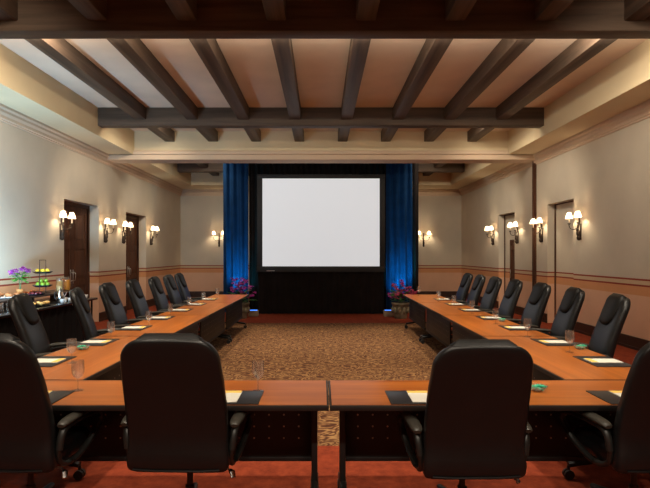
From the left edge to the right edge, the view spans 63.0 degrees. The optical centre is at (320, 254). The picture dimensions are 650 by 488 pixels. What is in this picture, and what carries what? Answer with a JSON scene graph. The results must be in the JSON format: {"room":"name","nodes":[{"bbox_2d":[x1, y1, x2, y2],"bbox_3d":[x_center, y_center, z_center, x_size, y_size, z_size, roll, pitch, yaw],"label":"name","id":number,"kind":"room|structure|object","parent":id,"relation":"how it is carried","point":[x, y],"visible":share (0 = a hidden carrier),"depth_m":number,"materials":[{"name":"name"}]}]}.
{"room":"conference room","nodes":[
{"label":"conference room","id":0,"kind":"room"},
{"bbox_2d":[0,121,180,321],"bbox_3d":[-5.640,-0.780,8.800,0.360,4.860,23.600,0,0,0],"label":"wall","id":1,"kind":"structure","parent":0,"point":[38,174],"depth_m":11.51,"materials":[{"name":"paint"}]},
{"bbox_2d":[59,211,75,239],"bbox_3d":[-5.340,-0.595,11.090,0.240,0.600,0.540,0,0,0],"label":"wall sconce","id":2,"kind":"object","parent":1,"relation":"attached to","point":[63,214],"visible":1,"depth_m":11.07,"materials":[{"name":"grey metal"}]},
{"bbox_2d":[64,201,89,305],"bbox_3d":[-5.725,0.230,12.140,0.170,2.840,1.760,0,0,0],"label":"door","id":3,"kind":"structure","parent":1,"relation":"in","point":[77,238],"depth_m":12.47,"materials":[{"name":"brown wood"}]},
{"bbox_2d":[0,103,182,195],"bbox_3d":[-5.397,-2.400,8.800,0.125,0.240,23.600,0,0,0],"label":"trim","id":4,"kind":"structure","parent":1,"relation":"attached to","point":[8,115],"depth_m":11.40,"materials":[{"name":"paint"}]},
{"bbox_2d":[104,218,116,242],"bbox_3d":[-5.340,-0.595,13.340,0.240,0.600,0.540,0,0,0],"label":"wall sconce","id":5,"kind":"object","parent":1,"relation":"attached to","point":[107,221],"visible":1,"depth_m":13.32,"materials":[{"name":"glass"}]},
{"bbox_2d":[122,221,132,243],"bbox_3d":[-5.340,-0.595,14.560,0.240,0.600,0.540,0,0,0],"label":"wall sconce","id":6,"kind":"object","parent":1,"relation":"attached to","point":[125,223],"visible":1,"depth_m":14.54,"materials":[{"name":"glass"}]},
{"bbox_2d":[126,214,138,309],"bbox_3d":[-5.725,0.230,15.690,0.170,2.840,1.700,0,0,0],"label":"door","id":7,"kind":"structure","parent":1,"relation":"in","point":[132,241],"depth_m":16.06,"materials":[{"name":"brown wood"}]},
{"bbox_2d":[99,293,179,321],"bbox_3d":[-5.442,1.540,8.800,0.035,0.220,23.600,0,0,0],"label":"baseboard","id":8,"kind":"structure","parent":1,"relation":"attached to","point":[102,315],"depth_m":14.73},
{"bbox_2d":[150,226,158,244],"bbox_3d":[-5.340,-0.595,16.930,0.240,0.600,0.540,0,0,0],"label":"wall sconce","id":9,"kind":"object","parent":1,"relation":"attached to","point":[153,228],"visible":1,"depth_m":16.91,"materials":[{"name":"glass"}]},
{"bbox_2d":[181,196,460,290],"bbox_3d":[0.000,-0.780,20.700,11.520,4.860,0.200,0,0,0],"label":"wall","id":10,"kind":"structure","parent":0,"point":[201,256],"depth_m":20.60,"materials":[{"name":"paint"}]},
{"bbox_2d":[212,231,222,246],"bbox_3d":[-3.950,-0.595,20.480,0.540,0.600,0.240,0,0,0],"label":"wall sconce","id":11,"kind":"object","parent":10,"relation":"attached to","point":[213,232],"visible":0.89,"depth_m":20.45,"materials":[{"name":"glass"}]},
{"bbox_2d":[181,189,460,195],"bbox_3d":[0.000,-2.400,20.538,10.920,0.240,0.125,0,0,0],"label":"trim","id":12,"kind":"structure","parent":10,"relation":"attached to","point":[186,192],"depth_m":20.52,"materials":[{"name":"paint"}]},
{"bbox_2d":[189,291,456,296],"bbox_3d":[0.000,1.540,20.587,10.860,0.220,0.025,0,0,0],"label":"baseboard","id":13,"kind":"structure","parent":10,"relation":"attached to","point":[192,293],"depth_m":20.58,"materials":[{"name":"wood"}]},
{"bbox_2d":[419,231,430,246],"bbox_3d":[3.980,-0.595,20.480,0.540,0.600,0.240,0,0,0],"label":"wall sconce","id":14,"kind":"object","parent":10,"relation":"attached to","point":[428,233],"visible":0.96,"depth_m":20.43,"materials":[{"name":"glass"}]},
{"bbox_2d":[134,131,507,149],"bbox_3d":[0.000,-2.810,13.625,10.920,0.600,0.450,0,0,0],"label":"wall","id":15,"kind":"structure","parent":0,"point":[143,140],"depth_m":13.40,"materials":[{"name":"beige paint"}]},
{"bbox_2d":[107,150,534,162],"bbox_3d":[0.000,-2.505,13.625,10.920,0.230,0.630,0,0,0],"label":"trim","id":16,"kind":"structure","parent":15,"relation":"attached to","point":[140,156],"depth_m":13.35,"materials":[{"name":"paint"}]},
{"bbox_2d":[0,39,646,130],"bbox_3d":[0.000,-3.160,8.800,12.120,0.100,24.200,0,0,0],"label":"ceiling","id":17,"kind":"structure","parent":0,"point":[320,64],"depth_m":8.91,"materials":[{"name":"paint"}]},
{"bbox_2d":[0,0,174,141],"bbox_3d":[-3.815,-2.980,5.600,0.240,0.260,15.600,0,0,0],"label":"joist","id":18,"kind":"object","parent":17,"relation":"attached to","point":[61,51],"visible":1,"depth_m":8.46,"materials":[{"name":"brown wood"}]},
{"bbox_2d":[68,0,217,141],"bbox_3d":[-2.725,-2.980,5.600,0.240,0.260,15.600,0,0,0],"label":"joist","id":19,"kind":"object","parent":17,"relation":"attached to","point":[135,51],"visible":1,"depth_m":8.21,"materials":[{"name":"brown wood"}]},
{"bbox_2d":[196,163,218,175],"bbox_3d":[-3.815,-2.980,16.550,0.240,0.260,5.400,0,0,0],"label":"joist","id":20,"kind":"object","parent":17,"relation":"attached to","point":[202,165],"visible":0.23,"depth_m":17.16,"materials":[{"name":"brown wood"}]},
{"bbox_2d":[165,0,260,141],"bbox_3d":[-1.635,-2.980,5.600,0.240,0.260,15.600,0,0,0],"label":"joist","id":21,"kind":"object","parent":17,"relation":"attached to","point":[209,51],"visible":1,"depth_m":8.15,"materials":[{"name":"brown wood"}]},
{"bbox_2d":[262,0,303,141],"bbox_3d":[-0.545,-2.980,5.600,0.240,0.260,15.600,0,0,0],"label":"joist","id":22,"kind":"object","parent":17,"relation":"attached to","point":[275,10],"visible":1,"depth_m":8.04,"materials":[{"name":"brown wood"}]},
{"bbox_2d":[98,107,543,127],"bbox_3d":[0.000,-2.917,11.325,9.440,0.385,0.250,0,0,0],"label":"ceiling beam","id":23,"kind":"structure","parent":17,"relation":"attached to","point":[108,117],"depth_m":11.20,"materials":[{"name":"brown wood"}]},
{"bbox_2d":[177,163,464,172],"bbox_3d":[0.000,-2.917,17.525,9.440,0.385,0.250,0,0,0],"label":"ceiling beam","id":24,"kind":"structure","parent":17,"relation":"attached to","point":[181,167],"depth_m":17.40,"materials":[{"name":"brown wood"}]},
{"bbox_2d":[0,0,649,38],"bbox_3d":[0.000,-2.917,6.585,9.440,0.385,0.250,0,0,0],"label":"ceiling beam","id":25,"kind":"structure","parent":17,"relation":"attached to","point":[37,19],"depth_m":6.46,"materials":[{"name":"brown wood"}]},
{"bbox_2d":[338,0,379,141],"bbox_3d":[0.545,-2.980,5.600,0.240,0.260,15.600,0,0,0],"label":"joist","id":26,"kind":"object","parent":17,"relation":"attached to","point":[366,10],"visible":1,"depth_m":8.04,"materials":[{"name":"brown wood"}]},
{"bbox_2d":[381,0,476,141],"bbox_3d":[1.635,-2.980,5.600,0.240,0.260,15.600,0,0,0],"label":"joist","id":27,"kind":"object","parent":17,"relation":"attached to","point":[432,51],"visible":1,"depth_m":8.15,"materials":[{"name":"brown wood"}]},
{"bbox_2d":[423,163,445,175],"bbox_3d":[3.815,-2.980,16.550,0.240,0.260,5.400,0,0,0],"label":"joist","id":28,"kind":"object","parent":17,"relation":"attached to","point":[436,165],"visible":0.23,"depth_m":17.16,"materials":[{"name":"brown wood"}]},
{"bbox_2d":[424,0,573,141],"bbox_3d":[2.725,-2.980,5.600,0.240,0.260,15.600,0,0,0],"label":"joist","id":29,"kind":"object","parent":17,"relation":"attached to","point":[506,51],"visible":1,"depth_m":8.21,"materials":[{"name":"brown wood"}]},
{"bbox_2d":[467,0,649,141],"bbox_3d":[3.815,-2.980,5.600,0.240,0.260,15.600,0,0,0],"label":"joist","id":30,"kind":"object","parent":17,"relation":"attached to","point":[580,51],"visible":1,"depth_m":8.37,"materials":[{"name":"brown wood"}]},
{"bbox_2d":[0,297,649,487],"bbox_3d":[0.000,1.710,8.800,12.120,0.120,24.200,0,0,0],"label":"floor","id":31,"kind":"structure","parent":0,"point":[99,474],"depth_m":3.96,"materials":[{"name":"red carpet"}]},
{"bbox_2d":[7,293,82,357],"bbox_3d":[-2.695,1.024,5.424,0.816,1.253,0.759,0,0,-8],"label":"chair","id":32,"kind":"object","parent":31,"relation":"on","point":[28,324],"visible":0.34,"depth_m":5.22,"materials":[{"name":"black leather"}]},
{"bbox_2d":[0,297,97,351],"bbox_3d":[-4.900,1.250,8.700,0.960,0.800,3.600,0,0,0],"label":"buffet table","id":33,"kind":"object","parent":31,"relation":"on","point":[60,321],"visible":0.4,"depth_m":9.01,"materials":[{"name":"black"}]},
{"bbox_2d":[0,290,69,304],"bbox_3d":[-5.060,0.775,8.975,0.560,0.150,3.150,0,0,0],"label":"buffet riser","id":34,"kind":"object","parent":33,"relation":"on","point":[50,293],"visible":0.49,"depth_m":9.51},
{"bbox_2d":[8,266,31,293],"bbox_3d":[-5.077,0.448,8.952,0.345,0.505,0.355,0,0,0],"label":"flower vase","id":35,"kind":"object","parent":34,"relation":"on","point":[22,268],"visible":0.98,"depth_m":8.92,"materials":[{"name":"ceramic"}]},
{"bbox_2d":[32,260,52,292],"bbox_3d":[-5.000,0.397,9.520,0.340,0.605,0.340,0,0,0],"label":"tiered stand","id":36,"kind":"object","parent":34,"relation":"on","point":[39,272],"visible":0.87,"depth_m":9.41,"materials":[{"name":"grey metal"}]},
{"bbox_2d":[32,284,51,286],"bbox_3d":[-5.000,0.563,9.520,0.340,0.034,0.340,0,0,0],"label":"tray","id":37,"kind":"object","parent":36,"relation":"on","point":[39,285],"depth_m":9.40,"materials":[{"name":"black ceramic"}]},
{"bbox_2d":[33,271,52,273],"bbox_3d":[-5.000,0.323,9.520,0.340,0.034,0.340,0,0,0],"label":"tray","id":38,"kind":"object","parent":36,"relation":"on","point":[39,272],"depth_m":9.41,"materials":[{"name":"black ceramic"}]},
{"bbox_2d":[56,280,65,290],"bbox_3d":[-4.932,0.570,10.030,0.177,0.260,0.135,0,0,31],"label":"pitcher","id":39,"kind":"object","parent":34,"relation":"on","point":[59,284],"visible":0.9,"depth_m":9.99,"materials":[{"name":"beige glass"}]},
{"bbox_2d":[64,280,70,289],"bbox_3d":[-4.962,0.570,10.389,0.177,0.260,0.135,0,0,31],"label":"pitcher","id":40,"kind":"object","parent":34,"relation":"on","point":[67,284],"visible":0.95,"depth_m":10.35,"materials":[{"name":"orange glass"}]},
{"bbox_2d":[54,288,67,302],"bbox_3d":[-4.615,0.723,9.397,0.212,0.255,0.135,0,0,30],"label":"coffee pot","id":41,"kind":"object","parent":33,"relation":"on","point":[60,295],"visible":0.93,"depth_m":9.36,"materials":[{"name":"silver metal"}]},
{"bbox_2d":[0,333,104,487],"bbox_3d":[-1.794,1.038,3.219,0.763,1.223,0.822,0,0,3],"label":"chair","id":42,"kind":"object","parent":31,"relation":"on","point":[31,442],"visible":0.94,"depth_m":2.96,"materials":[{"name":"black leather"}]},
{"bbox_2d":[69,287,118,340],"bbox_3d":[-2.600,1.024,6.465,0.823,1.253,0.763,0,0,-18],"label":"chair","id":43,"kind":"object","parent":31,"relation":"on","point":[79,301],"visible":0.33,"depth_m":6.19,"materials":[{"name":"black leather"}]},
{"bbox_2d":[99,282,146,327],"bbox_3d":[-2.674,1.024,7.513,0.810,1.253,0.759,0,0,1],"label":"chair","id":44,"kind":"object","parent":31,"relation":"on","point":[116,314],"visible":0.42,"depth_m":7.32,"materials":[{"name":"black leather"}]},
{"bbox_2d":[125,279,166,318],"bbox_3d":[-2.707,1.024,8.535,0.774,1.253,0.760,0,0,-5],"label":"chair","id":45,"kind":"object","parent":31,"relation":"on","point":[138,301],"visible":0.37,"depth_m":8.37,"materials":[{"name":"black leather"}]},
{"bbox_2d":[148,276,183,310],"bbox_3d":[-2.649,1.024,9.549,0.824,1.253,0.763,0,0,-2],"label":"chair","id":46,"kind":"object","parent":31,"relation":"on","point":[160,299],"visible":0.35,"depth_m":9.37,"materials":[{"name":"black leather"}]},
{"bbox_2d":[163,274,199,334],"bbox_3d":[-2.692,1.024,10.517,0.789,1.253,0.759,0,0,4],"label":"chair","id":47,"kind":"object","parent":31,"relation":"on","point":[169,282],"visible":0.3,"depth_m":10.33,"materials":[{"name":"black leather"}]},
{"bbox_2d":[120,333,253,487],"bbox_3d":[-0.810,1.038,3.219,0.763,1.223,0.822,0,0,2],"label":"chair","id":48,"kind":"object","parent":31,"relation":"on","point":[175,420],"visible":0.94,"depth_m":2.94,"materials":[{"name":"black leather"}]},
{"bbox_2d":[45,380,328,487],"bbox_3d":[-1.173,1.275,3.480,2.440,0.750,0.640,0,0,0],"label":"conference table","id":49,"kind":"object","parent":31,"relation":"on","point":[284,427],"visible":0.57,"depth_m":3.64,"materials":[{"name":"brown wood"}]},
{"bbox_2d":[49,391,74,404],"bbox_3d":[-1.830,0.897,3.330,0.430,0.007,0.310,0,0,0],"label":"desk pad","id":50,"kind":"object","parent":49,"relation":"on","point":[55,396],"visible":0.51,"depth_m":3.36,"materials":[{"name":"leather"}]},
{"bbox_2d":[227,391,263,404],"bbox_3d":[-0.590,0.897,3.330,0.430,0.007,0.310,0,0,0],"label":"desk pad","id":51,"kind":"object","parent":49,"relation":"on","point":[247,397],"visible":0.46,"depth_m":3.29,"materials":[{"name":"black"}]},
{"bbox_2d":[226,391,242,402],"bbox_3d":[-0.590,0.891,3.328,0.160,0.007,0.255,0,0,0],"label":"notepad","id":52,"kind":"object","parent":51,"relation":"on","point":[231,396],"visible":0.52,"depth_m":3.32,"materials":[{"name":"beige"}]},
{"bbox_2d":[174,273,205,328],"bbox_3d":[-2.700,1.024,11.398,0.824,1.253,0.763,0,0,-1],"label":"chair","id":53,"kind":"object","parent":31,"relation":"on","point":[184,292],"visible":0.38,"depth_m":11.23,"materials":[{"name":"black leather"}]},
{"bbox_2d":[223,163,248,311],"bbox_3d":[-2.415,-0.525,15.026,0.730,4.330,0.151,0,0,0],"label":"drape","id":54,"kind":"object","parent":31,"relation":"on","point":[235,175],"visible":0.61,"depth_m":15.02,"materials":[{"name":"fabric"}]},
{"bbox_2d":[228,278,255,318],"bbox_3d":[-2.043,1.120,13.729,0.722,1.060,0.698,0,0,27],"label":"flower planter","id":55,"kind":"object","parent":31,"relation":"on","point":[245,305],"visible":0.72,"depth_m":13.66,"materials":[{"name":"stone"}]},
{"bbox_2d":[248,310,258,316],"bbox_3d":[-1.800,1.566,14.150,0.260,0.168,0.160,0,0,0],"label":"uplight","id":56,"kind":"object","parent":31,"relation":"on","point":[253,313],"visible":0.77,"depth_m":14.07,"materials":[{"name":"brown"}]},
{"bbox_2d":[249,163,385,309],"bbox_3d":[-0.100,-0.525,15.156,3.920,4.330,0.142,0,0,0],"label":"drape","id":57,"kind":"object","parent":31,"relation":"on","point":[254,168],"visible":0.05,"depth_m":15.15,"materials":[{"name":"fabric"}]},
{"bbox_2d":[257,174,384,313],"bbox_3d":[0.000,-0.281,14.799,3.531,3.862,0.402,0,0,0],"label":"projection screen","id":58,"kind":"object","parent":31,"relation":"on","point":[321,237],"visible":0.99,"depth_m":14.62,"materials":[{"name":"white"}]},
{"bbox_2d":[210,323,452,445],"bbox_3d":[0.050,1.653,8.670,5.000,0.006,8.200,0,0,0],"label":"area rug","id":59,"kind":"object","parent":31,"relation":"on","point":[280,351],"visible":0.29,"depth_m":8.83,"materials":[{"name":"carpet"}]},
{"bbox_2d":[41,336,139,479],"bbox_3d":[-2.084,1.275,4.824,0.780,0.750,2.033,0,0,1],"label":"conference table","id":60,"kind":"object","parent":59,"relation":"on","point":[95,362],"visible":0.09,"depth_m":4.46,"materials":[{"name":"brown wood"}]},
{"bbox_2d":[38,356,76,366],"bbox_3d":[-2.303,0.897,4.450,0.310,0.007,0.430,0,0,1],"label":"desk pad","id":61,"kind":"object","parent":60,"relation":"on","point":[41,357],"visible":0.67,"depth_m":4.56,"materials":[{"name":"black"}]},
{"bbox_2d":[37,358,65,362],"bbox_3d":[-2.306,0.891,4.450,0.255,0.007,0.160,0,0,1],"label":"notepad","id":62,"kind":"object","parent":61,"relation":"on","point":[40,360],"visible":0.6,"depth_m":4.44,"materials":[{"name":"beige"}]},
{"bbox_2d":[72,339,118,345],"bbox_3d":[-2.293,0.897,5.420,0.310,0.007,0.430,0,0,1],"label":"desk pad","id":63,"kind":"object","parent":60,"relation":"on","point":[113,340],"visible":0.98,"depth_m":5.32,"materials":[{"name":"black"}]},
{"bbox_2d":[81,340,111,342],"bbox_3d":[-2.296,0.891,5.420,0.255,0.007,0.160,0,0,1],"label":"notepad","id":64,"kind":"object","parent":63,"relation":"on","point":[87,341],"visible":1,"depth_m":5.42,"materials":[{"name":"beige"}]},
{"bbox_2d":[100,315,208,335],"bbox_3d":[-2.063,1.275,6.860,0.780,0.750,2.033,0,0,1],"label":"conference table","id":65,"kind":"object","parent":59,"relation":"on","point":[179,323],"visible":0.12,"depth_m":6.82,"materials":[{"name":"brown"}]},
{"bbox_2d":[115,325,152,330],"bbox_3d":[-2.282,0.897,6.480,0.310,0.007,0.430,0,0,1],"label":"desk pad","id":66,"kind":"object","parent":65,"relation":"on","point":[119,329],"visible":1,"depth_m":6.32,"materials":[{"name":"black"}]},
{"bbox_2d":[122,326,146,328],"bbox_3d":[-2.284,0.891,6.480,0.255,0.007,0.160,0,0,1],"label":"notepad","id":67,"kind":"object","parent":66,"relation":"on","point":[126,327],"visible":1,"depth_m":6.45,"materials":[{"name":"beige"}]},
{"bbox_2d":[145,316,174,319],"bbox_3d":[-2.271,0.897,7.500,0.310,0.007,0.430,0,0,1],"label":"desk pad","id":68,"kind":"object","parent":65,"relation":"on","point":[150,318],"visible":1,"depth_m":7.40,"materials":[{"name":"black"}]},
{"bbox_2d":[159,303,232,343],"bbox_3d":[-2.042,1.275,8.896,0.780,0.750,2.033,0,0,1],"label":"conference table","id":69,"kind":"object","parent":59,"relation":"on","point":[212,327],"visible":0.59,"depth_m":8.83,"materials":[{"name":"black"}]},
{"bbox_2d":[192,294,248,341],"bbox_3d":[-2.020,1.275,10.932,0.780,0.750,2.033,0,0,1],"label":"conference table","id":70,"kind":"object","parent":59,"relation":"on","point":[233,312],"visible":0.74,"depth_m":10.74,"materials":[{"name":"black"}]},
{"bbox_2d":[402,294,458,340],"bbox_3d":[2.215,1.275,10.932,0.780,0.750,2.033,0,0,1],"label":"conference table","id":71,"kind":"object","parent":59,"relation":"on","point":[417,313],"visible":0.66,"depth_m":10.79,"materials":[{"name":"black"}]},
{"bbox_2d":[418,303,491,346],"bbox_3d":[2.193,1.275,8.896,0.780,0.750,2.033,0,0,1],"label":"conference table","id":72,"kind":"object","parent":59,"relation":"on","point":[439,328],"visible":0.64,"depth_m":8.77,"materials":[{"name":"black"}]},
{"bbox_2d":[442,315,549,341],"bbox_3d":[2.172,1.275,6.860,0.780,0.750,2.033,0,0,1],"label":"conference table","id":73,"kind":"object","parent":59,"relation":"on","point":[464,326],"visible":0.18,"depth_m":6.82,"materials":[{"name":"black"}]},
{"bbox_2d":[476,316,500,319],"bbox_3d":[2.399,0.897,7.500,0.310,0.007,0.430,0,0,1],"label":"desk pad","id":74,"kind":"object","parent":73,"relation":"on","point":[476,316],"visible":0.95,"depth_m":7.40,"materials":[{"name":"black"}]},
{"bbox_2d":[498,325,535,330],"bbox_3d":[2.388,0.897,6.480,0.310,0.007,0.430,0,0,1],"label":"desk pad","id":75,"kind":"object","parent":73,"relation":"on","point":[502,326],"visible":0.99,"depth_m":6.32,"materials":[{"name":"black"}]},
{"bbox_2d":[504,326,528,328],"bbox_3d":[2.391,0.891,6.480,0.255,0.007,0.160,0,0,1],"label":"notepad","id":76,"kind":"object","parent":75,"relation":"on","point":[508,327],"visible":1,"depth_m":6.45,"materials":[{"name":"white"}]},
{"bbox_2d":[482,336,649,479],"bbox_3d":[2.151,1.275,4.824,0.780,0.750,2.033,0,0,1],"label":"conference table","id":77,"kind":"object","parent":59,"relation":"on","point":[549,362],"visible":0.2,"depth_m":4.38,"materials":[{"name":"black"}]},
{"bbox_2d":[531,339,575,345],"bbox_3d":[2.377,0.897,5.420,0.310,0.007,0.430,0,0,1],"label":"desk pad","id":78,"kind":"object","parent":77,"relation":"on","point":[536,340],"visible":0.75,"depth_m":5.32,"materials":[{"name":"black"}]},
{"bbox_2d":[538,340,568,342],"bbox_3d":[2.380,0.891,5.420,0.255,0.007,0.160,0,0,1],"label":"notepad","id":79,"kind":"object","parent":78,"relation":"on","point":[543,341],"visible":1,"depth_m":5.42,"materials":[{"name":"white"}]},
{"bbox_2d":[573,356,630,366],"bbox_3d":[2.367,0.897,4.450,0.310,0.007,0.430,0,0,1],"label":"desk pad","id":80,"kind":"object","parent":77,"relation":"on","point":[624,364],"visible":0.8,"depth_m":4.35,"materials":[{"name":"black"}]},
{"bbox_2d":[583,358,623,362],"bbox_3d":[2.369,0.891,4.450,0.255,0.007,0.160,0,0,1],"label":"notepad","id":81,"kind":"object","parent":80,"relation":"on","point":[587,359],"visible":1,"depth_m":4.44,"materials":[{"name":"white"}]},
{"bbox_2d":[383,310,393,316],"bbox_3d":[1.800,1.566,14.150,0.260,0.168,0.160,0,0,0],"label":"uplight","id":82,"kind":"object","parent":31,"relation":"on","point":[386,313],"visible":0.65,"depth_m":14.07,"materials":[{"name":"brown"}]},
{"bbox_2d":[386,163,412,309],"bbox_3d":[2.225,-0.525,15.026,0.750,4.330,0.151,0,0,0],"label":"drape","id":83,"kind":"object","parent":31,"relation":"on","point":[399,176],"visible":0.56,"depth_m":15.02,"materials":[{"name":"fabric"}]},
{"bbox_2d":[387,280,416,318],"bbox_3d":[2.087,1.145,13.711,0.803,1.010,0.669,0,0,0],"label":"flower planter","id":84,"kind":"object","parent":31,"relation":"on","point":[400,310],"visible":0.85,"depth_m":13.59,"materials":[{"name":"stone"}]},
{"bbox_2d":[413,163,418,293],"bbox_3d":[2.680,-0.525,14.995,0.160,4.330,0.100,0,0,0],"label":"drape","id":85,"kind":"object","parent":31,"relation":"on","point":[415,165],"visible":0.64,"depth_m":14.99,"materials":[{"name":"fabric"}]},
{"bbox_2d":[445,273,472,327],"bbox_3d":[2.810,1.024,11.401,0.824,1.253,0.763,0,0,-1],"label":"chair","id":86,"kind":"object","parent":31,"relation":"on","point":[467,278],"visible":0.26,"depth_m":11.23,"materials":[{"name":"black leather"}]},
{"bbox_2d":[396,339,532,487],"bbox_3d":[0.865,1.054,3.199,0.763,1.193,0.822,0,0,-1],"label":"chair","id":87,"kind":"object","parent":31,"relation":"on","point":[476,426],"visible":0.99,"depth_m":2.92,"materials":[{"name":"black leather"}]},
{"bbox_2d":[451,274,485,333],"bbox_3d":[2.815,1.024,10.481,0.804,1.253,0.759,0,0,6],"label":"chair","id":88,"kind":"object","parent":31,"relation":"on","point":[479,281],"visible":0.28,"depth_m":10.32,"materials":[{"name":"black leather"}]},
{"bbox_2d":[328,380,624,487],"bbox_3d":[1.273,1.275,3.480,2.440,0.750,0.640,0,0,0],"label":"conference table","id":89,"kind":"object","parent":31,"relation":"on","point":[368,425],"visible":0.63,"depth_m":3.64,"materials":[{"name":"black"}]},
{"bbox_2d":[385,391,425,404],"bbox_3d":[0.635,0.897,3.330,0.430,0.007,0.310,0,0,0],"label":"desk pad","id":90,"kind":"object","parent":89,"relation":"on","point":[395,397],"visible":0.49,"depth_m":3.29,"materials":[{"name":"black"}]},
{"bbox_2d":[406,391,426,402],"bbox_3d":[0.635,0.891,3.328,0.160,0.007,0.255,0,0,0],"label":"notepad","id":91,"kind":"object","parent":90,"relation":"on","point":[415,396],"visible":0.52,"depth_m":3.32,"materials":[{"name":"white"}]},
{"bbox_2d":[586,391,619,404],"bbox_3d":[1.955,0.897,3.330,0.430,0.007,0.310,0,0,0],"label":"desk pad","id":92,"kind":"object","parent":89,"relation":"on","point":[607,396],"visible":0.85,"depth_m":3.34,"materials":[{"name":"black"}]},
{"bbox_2d":[609,391,621,396],"bbox_3d":[1.955,0.891,3.328,0.160,0.007,0.255,0,0,0],"label":"notepad","id":93,"kind":"object","parent":92,"relation":"on","point":[618,393],"visible":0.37,"depth_m":3.41,"materials":[{"name":"white"}]},
{"bbox_2d":[467,276,501,310],"bbox_3d":[2.818,1.024,9.561,0.774,1.253,0.760,0,0,-3],"label":"chair","id":94,"kind":"object","parent":31,"relation":"on","point":[490,295],"visible":0.31,"depth_m":9.39,"materials":[{"name":"black leather"}]},
{"bbox_2d":[484,279,522,318],"bbox_3d":[2.780,1.024,8.547,0.823,1.253,0.763,0,0,2],"label":"chair","id":95,"kind":"object","parent":31,"relation":"on","point":[508,304],"visible":0.3,"depth_m":8.37,"materials":[{"name":"black leather"}]},
{"bbox_2d":[505,282,550,327],"bbox_3d":[2.797,1.024,7.509,0.774,1.253,0.760,0,0,-1],"label":"chair","id":96,"kind":"object","parent":31,"relation":"on","point":[534,310],"visible":0.31,"depth_m":7.34,"materials":[{"name":"black leather"}]},
{"bbox_2d":[531,287,584,341],"bbox_3d":[2.735,1.024,6.455,0.816,1.253,0.759,0,0,12],"label":"chair","id":97,"kind":"object","parent":31,"relation":"on","point":[566,317],"visible":0.38,"depth_m":6.28,"materials":[{"name":"black leather"}]},
{"bbox_2d":[567,293,630,357],"bbox_3d":[2.672,1.024,5.404,0.770,1.253,0.762,0,0,12],"label":"chair","id":98,"kind":"object","parent":31,"relation":"on","point":[606,333],"visible":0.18,"depth_m":5.19,"materials":[{"name":"black leather"}]},
{"bbox_2d":[558,342,649,487],"bbox_3d":[1.934,1.038,3.219,0.763,1.223,0.822,0,0,-6],"label":"chair","id":99,"kind":"object","parent":31,"relation":"on","point":[624,445],"visible":0.91,"depth_m":2.96,"materials":[{"name":"black leather"}]},
{"bbox_2d":[0,39,649,188],"bbox_3d":[0.000,-2.815,8.800,10.920,0.590,23.600,0,0,0],"label":"ceiling","id":100,"kind":"structure","parent":0,"point":[622,85],"depth_m":9.97,"materials":[{"name":"beige paint"}]},
{"bbox_2d":[505,214,514,290],"bbox_3d":[5.690,0.220,15.615,0.080,2.860,1.350,0,0,0],"label":"door","id":101,"kind":"structure","parent":0,"point":[510,218],"depth_m":15.97,"materials":[{"name":"paint"}]},
{"bbox_2d":[461,117,649,340],"bbox_3d":[5.640,-0.780,8.800,0.360,4.860,23.600,0,0,0],"label":"wall","id":102,"kind":"structure","parent":0,"point":[607,178],"depth_m":10.86,"materials":[{"name":"paint"}]},
{"bbox_2d":[485,226,493,244],"bbox_3d":[5.340,-0.595,16.720,0.240,0.600,0.540,0,0,0],"label":"wall sconce","id":103,"kind":"object","parent":102,"relation":"attached to","point":[487,228],"visible":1,"depth_m":16.70,"materials":[{"name":"glass"}]},
{"bbox_2d":[504,213,514,293],"bbox_3d":[5.636,0.220,15.615,0.023,2.860,1.346,0,0,0],"label":"trim","id":104,"kind":"structure","parent":102,"relation":"attached to","point":[512,213],"depth_m":16.25,"materials":[{"name":"brown wood"}]},
{"bbox_2d":[510,239,514,279],"bbox_3d":[5.612,0.605,15.330,0.062,2.080,0.740,0,0,0],"label":"door","id":105,"kind":"structure","parent":102,"relation":"in","point":[512,242],"depth_m":15.50,"materials":[{"name":"brown wood"}]},
{"bbox_2d":[507,222,518,243],"bbox_3d":[5.340,-0.595,14.660,0.240,0.600,0.540,0,0,0],"label":"wall sconce","id":106,"kind":"object","parent":102,"relation":"attached to","point":[515,224],"visible":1,"depth_m":14.63,"materials":[{"name":"glass"}]},
{"bbox_2d":[532,161,536,288],"bbox_3d":[5.430,-0.370,13.510,0.060,4.040,0.180,0,0,0],"label":"trim","id":107,"kind":"structure","parent":102,"relation":"attached to","point":[534,166],"depth_m":13.44,"materials":[{"name":"brown wood"}]},
{"bbox_2d":[530,218,542,241],"bbox_3d":[5.340,-0.595,13.050,0.240,0.600,0.540,0,0,0],"label":"wall sconce","id":108,"kind":"object","parent":102,"relation":"attached to","point":[539,220],"visible":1,"depth_m":13.03,"materials":[{"name":"glass"}]},
{"bbox_2d":[459,99,649,195],"bbox_3d":[5.397,-2.400,8.800,0.125,0.240,23.600,0,0,0],"label":"trim","id":109,"kind":"structure","parent":102,"relation":"attached to","point":[640,112],"depth_m":11.16,"materials":[{"name":"paint"}]},
{"bbox_2d":[467,293,649,350],"bbox_3d":[5.442,1.540,8.800,0.035,0.220,23.600,0,0,0],"label":"baseboard","id":110,"kind":"structure","parent":102,"relation":"attached to","point":[628,341],"depth_m":10.63,"materials":[{"name":"wood"}]},
{"bbox_2d":[554,200,573,317],"bbox_3d":[5.636,0.220,12.120,0.023,2.860,1.316,0,0,0],"label":"trim","id":111,"kind":"structure","parent":102,"relation":"attached to","point":[573,200],"depth_m":12.73,"materials":[{"name":"brown wood"}]},
{"bbox_2d":[565,211,581,239],"bbox_3d":[5.340,-0.595,11.130,0.240,0.600,0.540,0,0,0],"label":"wall sconce","id":112,"kind":"object","parent":102,"relation":"attached to","point":[577,215],"visible":1,"depth_m":11.11,"materials":[{"name":"grey metal"}]},
{"bbox_2d":[556,202,573,312],"bbox_3d":[5.690,0.220,12.120,0.080,2.860,1.320,0,0,0],"label":"door","id":113,"kind":"structure","parent":0,"point":[564,234],"depth_m":12.30,"materials":[{"name":"paint"}]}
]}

